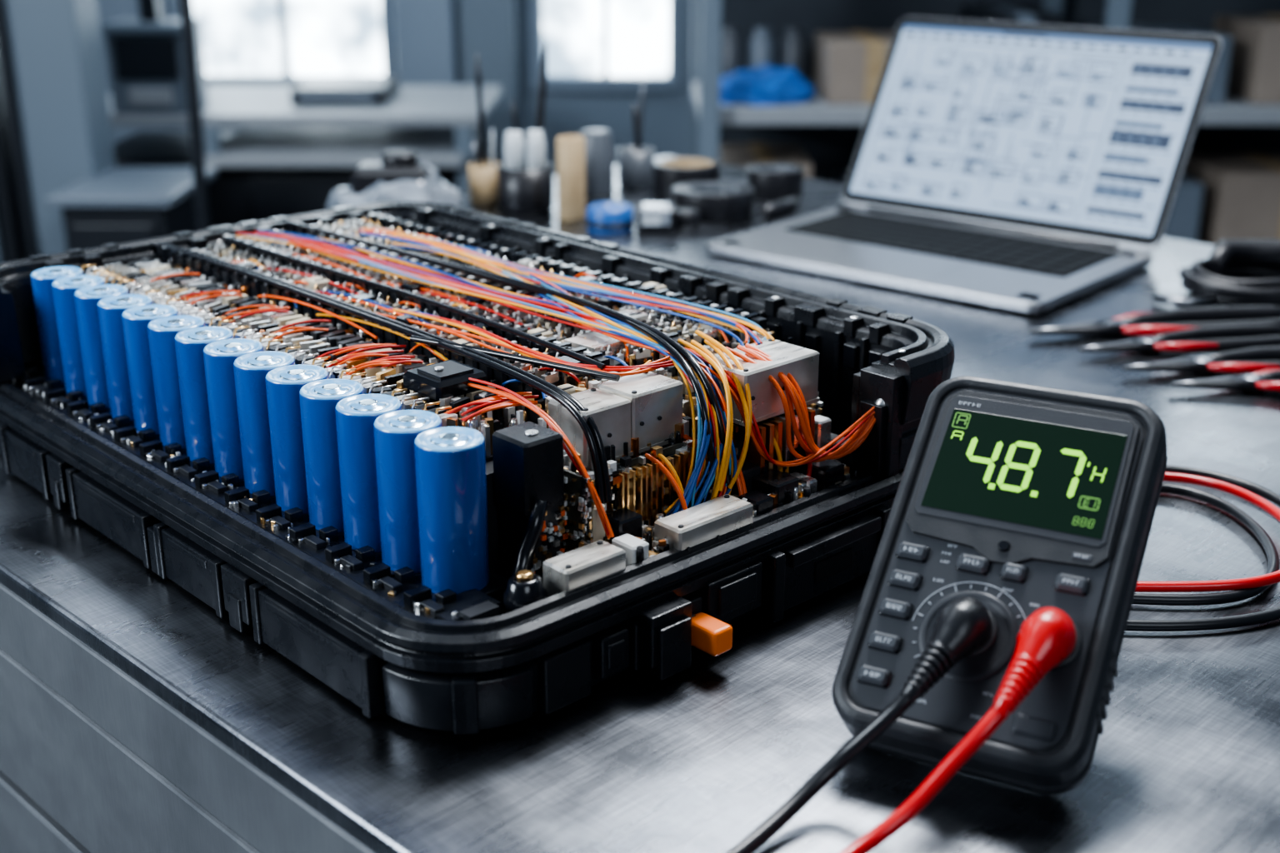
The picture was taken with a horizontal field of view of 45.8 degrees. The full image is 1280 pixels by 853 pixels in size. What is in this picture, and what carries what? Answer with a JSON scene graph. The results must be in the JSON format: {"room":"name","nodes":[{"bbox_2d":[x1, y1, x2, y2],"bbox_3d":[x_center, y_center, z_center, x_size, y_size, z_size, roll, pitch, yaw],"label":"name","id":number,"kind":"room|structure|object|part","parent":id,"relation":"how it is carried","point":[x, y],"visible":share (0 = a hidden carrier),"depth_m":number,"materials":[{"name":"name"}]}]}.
{"room":"workspace","nodes":[
{"label":"workspace","id":0,"kind":"room"},
{"bbox_2d":[0,68,26,262],"bbox_3d":[-1.430,-1.338,2.994,0.180,3.000,0.140,0,20,0],"label":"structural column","id":1,"kind":"structure","parent":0,"point":[12,237],"depth_m":3.24,"materials":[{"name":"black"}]},
{"bbox_2d":[0,0,115,258],"bbox_3d":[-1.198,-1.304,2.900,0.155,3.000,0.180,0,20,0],"label":"wall","id":2,"kind":"structure","parent":0,"point":[52,63],"depth_m":3.07,"materials":[{"name":"blue"}]},
{"bbox_2d":[96,0,692,174],"bbox_3d":[0.000,-1.705,4.021,6.400,3.000,0.120,0,20,0],"label":"wall","id":3,"kind":"structure","parent":0,"point":[666,128],"depth_m":4.25,"materials":[{"name":"grey paint"}]},
{"bbox_2d":[167,0,395,84],"bbox_3d":[-0.985,-1.651,4.003,0.610,1.490,0.090,0,20,0],"label":"window","id":4,"kind":"structure","parent":3,"relation":"in","point":[246,42],"depth_m":4.24,"materials":[{"name":"white glass"}]},
{"bbox_2d":[530,0,679,90],"bbox_3d":[-0.095,-1.651,4.003,0.410,1.490,0.090,0,20,0],"label":"window","id":5,"kind":"structure","parent":3,"relation":"in","point":[593,45],"depth_m":4.22,"materials":[{"name":"white glass"}]},
{"bbox_2d":[392,0,518,163],"bbox_3d":[-0.500,-1.660,3.893,0.320,3.000,0.090,0,20,0],"label":"wall","id":6,"kind":"structure","parent":0,"point":[425,31],"depth_m":4.09,"materials":[{"name":"blue"}]},
{"bbox_3d":[0.000,0.752,1.756,6.400,0.100,6.400,0,20,0],"label":"floor","id":7,"kind":"structure","parent":0,"visible":0},
{"bbox_2d":[45,166,216,249],"bbox_3d":[-1.020,-0.173,3.175,0.240,0.685,0.345,0,20,0],"label":"base cabinet","id":8,"kind":"object","parent":7,"relation":"on","point":[117,205],"visible":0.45,"depth_m":2.94,"materials":[{"name":"black metal"}]},
{"bbox_2d":[178,0,209,230],"bbox_3d":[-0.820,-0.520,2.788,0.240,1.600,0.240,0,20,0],"label":"pole","id":9,"kind":"object","parent":7,"relation":"on","point":[186,7],"visible":0.1,"depth_m":2.76,"materials":[{"name":"black metal"}]},
{"bbox_2d":[107,85,501,227],"bbox_3d":[-0.840,-0.428,3.777,0.960,0.760,0.600,0,20,0],"label":"bench","id":10,"kind":"object","parent":7,"relation":"on","point":[287,159],"visible":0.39,"depth_m":3.51,"materials":[{"name":"grey metal"}]},
{"bbox_2d":[100,0,209,114],"bbox_3d":[-1.100,-0.885,3.422,0.180,0.340,0.160,0,20,0],"label":"monitor","id":11,"kind":"object","parent":10,"relation":"on","point":[145,53],"visible":0.88,"depth_m":3.38,"materials":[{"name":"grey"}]},
{"bbox_2d":[290,75,399,105],"bbox_3d":[-0.710,-0.811,3.661,0.220,0.040,0.260,0,20,0],"label":"equipment box","id":12,"kind":"object","parent":10,"relation":"on","point":[316,90],"visible":1,"depth_m":3.55,"materials":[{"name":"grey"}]},
{"bbox_2d":[0,155,1279,852],"bbox_3d":[0.386,0.436,1.088,2.200,0.945,1.219,19,27,42],"label":"workbench","id":13,"kind":"object","parent":7,"relation":"on","point":[135,717],"depth_m":0.71,"materials":[{"name":"metal"}]},
{"bbox_2d":[325,149,462,209],"bbox_3d":[-0.278,-0.271,1.688,0.157,0.072,0.112,0,20,0],"label":"plastic bag","id":14,"kind":"object","parent":13,"relation":"on","point":[399,176],"visible":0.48,"depth_m":1.66,"materials":[{"name":"clear"}]},
{"bbox_2d":[0,200,954,734],"bbox_3d":[-0.125,-0.024,0.916,0.381,0.127,0.574,-17,26,-40],"label":"battery pack","id":15,"kind":"object","parent":13,"relation":"on","point":[465,471],"visible":0.98,"depth_m":0.78,"materials":[{"name":"black plastic"}]},
{"bbox_2d":[0,359,904,713],"bbox_3d":[-0.131,0.009,0.938,0.378,0.052,0.552,-17,26,-40],"label":"tray","id":16,"kind":"object","parent":15,"relation":"attached to","point":[389,627],"depth_m":0.73,"materials":[{"name":"black plastic"}]},
{"bbox_2d":[468,53,499,205],"bbox_3d":[-0.180,-0.340,1.737,0.037,0.170,0.037,0,20,0],"label":"cup","id":17,"kind":"object","parent":13,"relation":"on","point":[482,174],"visible":0.93,"depth_m":1.74,"materials":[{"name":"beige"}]},
{"bbox_2d":[496,41,553,214],"bbox_3d":[-0.130,-0.336,1.701,0.064,0.185,0.064,0,20,0],"label":"pen cup","id":18,"kind":"object","parent":13,"relation":"on","point":[524,187],"visible":1,"depth_m":1.70,"materials":[{"name":"black"}]},
{"bbox_2d":[556,135,585,220],"bbox_3d":[-0.076,-0.274,1.670,0.031,0.090,0.031,0,20,0],"label":"cardboard tube","id":19,"kind":"object","parent":13,"relation":"on","point":[570,148],"visible":1,"depth_m":1.66,"materials":[{"name":"beige cardboard"}]},
{"bbox_2d":[580,129,614,198],"bbox_3d":[-0.052,-0.313,1.800,0.042,0.076,0.042,0,20,0],"label":"jar","id":20,"kind":"object","parent":13,"relation":"on","point":[599,150],"visible":0.84,"depth_m":1.78,"materials":[{"name":"grey"}]},
{"bbox_2d":[617,78,654,188],"bbox_3d":[-0.005,-0.359,1.847,0.046,0.130,0.046,0,20,0],"label":"cup","id":21,"kind":"object","parent":13,"relation":"on","point":[635,162],"visible":0.99,"depth_m":1.84,"materials":[{"name":"grey"}]},
{"bbox_2d":[586,201,699,234],"bbox_3d":[0.003,-0.225,1.625,0.122,0.028,0.051,0,20,0],"label":"jars","id":22,"kind":"object","parent":13,"relation":"on","point":[607,217],"visible":1,"depth_m":1.61,"materials":[{"name":"blue plastic"}]},
{"bbox_2d":[652,157,719,202],"bbox_3d":[0.055,-0.293,1.796,0.080,0.040,0.080,0,20,0],"label":"tape roll","id":23,"kind":"object","parent":13,"relation":"on","point":[667,173],"visible":0.62,"depth_m":1.77,"materials":[{"name":"black plastic"}]},
{"bbox_2d":[672,180,754,223],"bbox_3d":[0.082,-0.253,1.699,0.092,0.030,0.092,0,20,0],"label":"round container","id":24,"kind":"object","parent":13,"relation":"on","point":[717,202],"visible":0.83,"depth_m":1.67,"materials":[{"name":"black plastic"}]},
{"bbox_2d":[745,163,804,201],"bbox_3d":[0.160,-0.290,1.798,0.068,0.034,0.068,0,20,0],"label":"tape roll","id":25,"kind":"object","parent":13,"relation":"on","point":[770,182],"visible":0.82,"depth_m":1.77,"materials":[{"name":"black plastic"}]},
{"bbox_2d":[757,196,800,218],"bbox_3d":[0.161,-0.247,1.705,0.019,0.016,0.085,13,23,32],"label":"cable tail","id":26,"kind":"object","parent":13,"relation":"on","point":[788,205],"visible":1,"depth_m":1.69,"materials":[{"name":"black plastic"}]},
{"bbox_2d":[706,16,1223,314],"bbox_3d":[0.318,-0.277,1.500,0.366,0.211,0.359,16,25,38],"label":"laptop","id":27,"kind":"object","parent":13,"relation":"on","point":[1002,165],"visible":1,"depth_m":1.54,"materials":[{"name":"silver metal"}]},
{"bbox_3d":[0.398,-0.315,1.586,0.366,0.224,0.007,16,-4,38],"label":"screen lid","id":28,"kind":"part","parent":27,"relation":"part of","materials":[{"name":"silver metal"}]},
{"bbox_2d":[725,375,1279,852],"bbox_3d":[0.122,0.060,0.664,0.200,0.137,0.720,18,27,41],"label":"multimeter","id":29,"kind":"object","parent":13,"relation":"on","point":[985,639],"visible":1,"depth_m":0.64,"materials":[{"name":"black plastic"}]},
{"bbox_3d":[0.152,0.054,0.642,0.089,0.004,0.158,10,63,26],"label":"panel","id":30,"kind":"part","parent":29,"relation":"part of","materials":[{"name":"black plastic"}]},
{"bbox_2d":[1028,305,1279,338],"bbox_3d":[0.438,-0.085,1.254,0.244,0.014,0.059,-3,20,-8],"label":"pliers","id":31,"kind":"object","parent":13,"relation":"on","point":[1150,323],"visible":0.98,"depth_m":1.25,"materials":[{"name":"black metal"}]},
{"bbox_2d":[1078,324,1279,354],"bbox_3d":[0.439,-0.068,1.208,0.193,0.011,0.047,-4,20,-11],"label":"pliers","id":32,"kind":"object","parent":13,"relation":"on","point":[1227,337],"visible":0.99,"depth_m":1.20,"materials":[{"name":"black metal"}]},
{"bbox_2d":[1121,345,1279,374],"bbox_3d":[0.466,-0.049,1.155,0.203,0.012,0.049,-2,20,-7],"label":"pliers","id":33,"kind":"object","parent":13,"relation":"on","point":[1252,360],"visible":0.99,"depth_m":1.14,"materials":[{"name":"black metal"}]},
{"bbox_3d":[0.541,-0.139,1.362,0.178,0.046,0.107,0,20,0],"label":"cable coil","id":34,"kind":"part","parent":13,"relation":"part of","materials":[{"name":"black rubber"}]},
{"bbox_2d":[1170,369,1279,393],"bbox_3d":[0.484,-0.033,1.111,0.193,0.011,0.047,-1,20,-3],"label":"pliers","id":35,"kind":"object","parent":13,"relation":"on","point":[1268,380],"visible":1,"depth_m":1.10,"materials":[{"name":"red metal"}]},
{"bbox_2d":[690,0,1279,182],"bbox_3d":[1.260,-0.841,3.240,2.280,1.900,0.552,0,20,0],"label":"shelving","id":36,"kind":"object","parent":7,"relation":"on","point":[829,135],"visible":0.21,"depth_m":3.47,"materials":[{"name":"grey metal"}]},
{"bbox_2d":[720,26,808,79],"bbox_3d":[0.270,-0.813,3.341,0.200,0.130,0.060,0,20,0],"label":"jars","id":37,"kind":"object","parent":36,"relation":"on","point":[762,47],"visible":0.67,"depth_m":3.31,"materials":[{"name":"grey plastic"}]},
{"bbox_2d":[719,142,812,179],"bbox_3d":[0.265,-0.451,3.333,0.190,0.302,0.284,0,20,0],"label":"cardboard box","id":38,"kind":"object","parent":36,"relation":"on","point":[742,155],"visible":0.22,"depth_m":3.26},
{"bbox_2d":[720,64,814,105],"bbox_3d":[0.256,-0.720,3.161,0.211,0.076,0.179,0,20,0],"label":"bag","id":39,"kind":"object","parent":36,"relation":"on","point":[762,85],"visible":0.91,"depth_m":3.12,"materials":[{"name":"blue plastic"}]},
{"bbox_2d":[834,170,849,184],"bbox_3d":[0.520,-0.423,3.343,0.160,0.242,0.284,0,20,0],"label":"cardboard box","id":40,"kind":"object","parent":36,"relation":"on","point":[840,176],"visible":0.06,"depth_m":3.38,"materials":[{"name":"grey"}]},
{"bbox_2d":[813,30,894,104],"bbox_3d":[0.480,-0.766,3.220,0.190,0.123,0.284,0,20,0],"label":"cardboard box","id":41,"kind":"object","parent":36,"relation":"on","point":[848,66],"visible":0.69,"depth_m":3.10,"materials":[{"name":"beige cardboard"}]},
{"bbox_3d":[1.260,-0.703,3.280,2.280,0.035,0.450,0,20,0],"label":"shelf","id":42,"kind":"part","parent":36,"relation":"part of","materials":[{"name":"grey metal"}]},
{"bbox_2d":[959,5,1066,25],"bbox_3d":[0.780,-0.792,3.211,0.160,0.178,0.284,0,20,0],"label":"storage bin","id":43,"kind":"object","parent":36,"relation":"on","point":[1019,14],"visible":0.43,"depth_m":3.11,"materials":[{"name":"black plastic"}]},
{"bbox_2d":[1086,23,1232,104],"bbox_3d":[1.090,-0.773,3.218,0.220,0.138,0.284,0,20,0],"label":"storage bin","id":44,"kind":"object","parent":36,"relation":"on","point":[1217,89],"visible":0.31,"depth_m":3.10,"materials":[{"name":"grey plastic"}]},
{"bbox_2d":[1163,174,1204,242],"bbox_3d":[1.080,-0.432,3.340,0.200,0.262,0.284,0,20,0],"label":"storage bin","id":45,"kind":"object","parent":36,"relation":"on","point":[1183,222],"visible":0.07,"depth_m":3.19,"materials":[{"name":"grey"}]},
{"bbox_2d":[1183,151,1279,245],"bbox_3d":[1.370,-0.442,3.336,0.300,0.282,0.284,0,20,0],"label":"cardboard box","id":46,"kind":"object","parent":36,"relation":"on","point":[1241,196],"visible":0.4,"depth_m":3.20,"materials":[{"name":"brown cardboard"}]},
{"bbox_2d":[1213,14,1279,104],"bbox_3d":[1.380,-0.782,3.214,0.240,0.158,0.284,0,20,0],"label":"cardboard box","id":47,"kind":"object","parent":36,"relation":"on","point":[1253,76],"visible":0.89,"depth_m":3.13,"materials":[{"name":"cardboard"}]}
]}

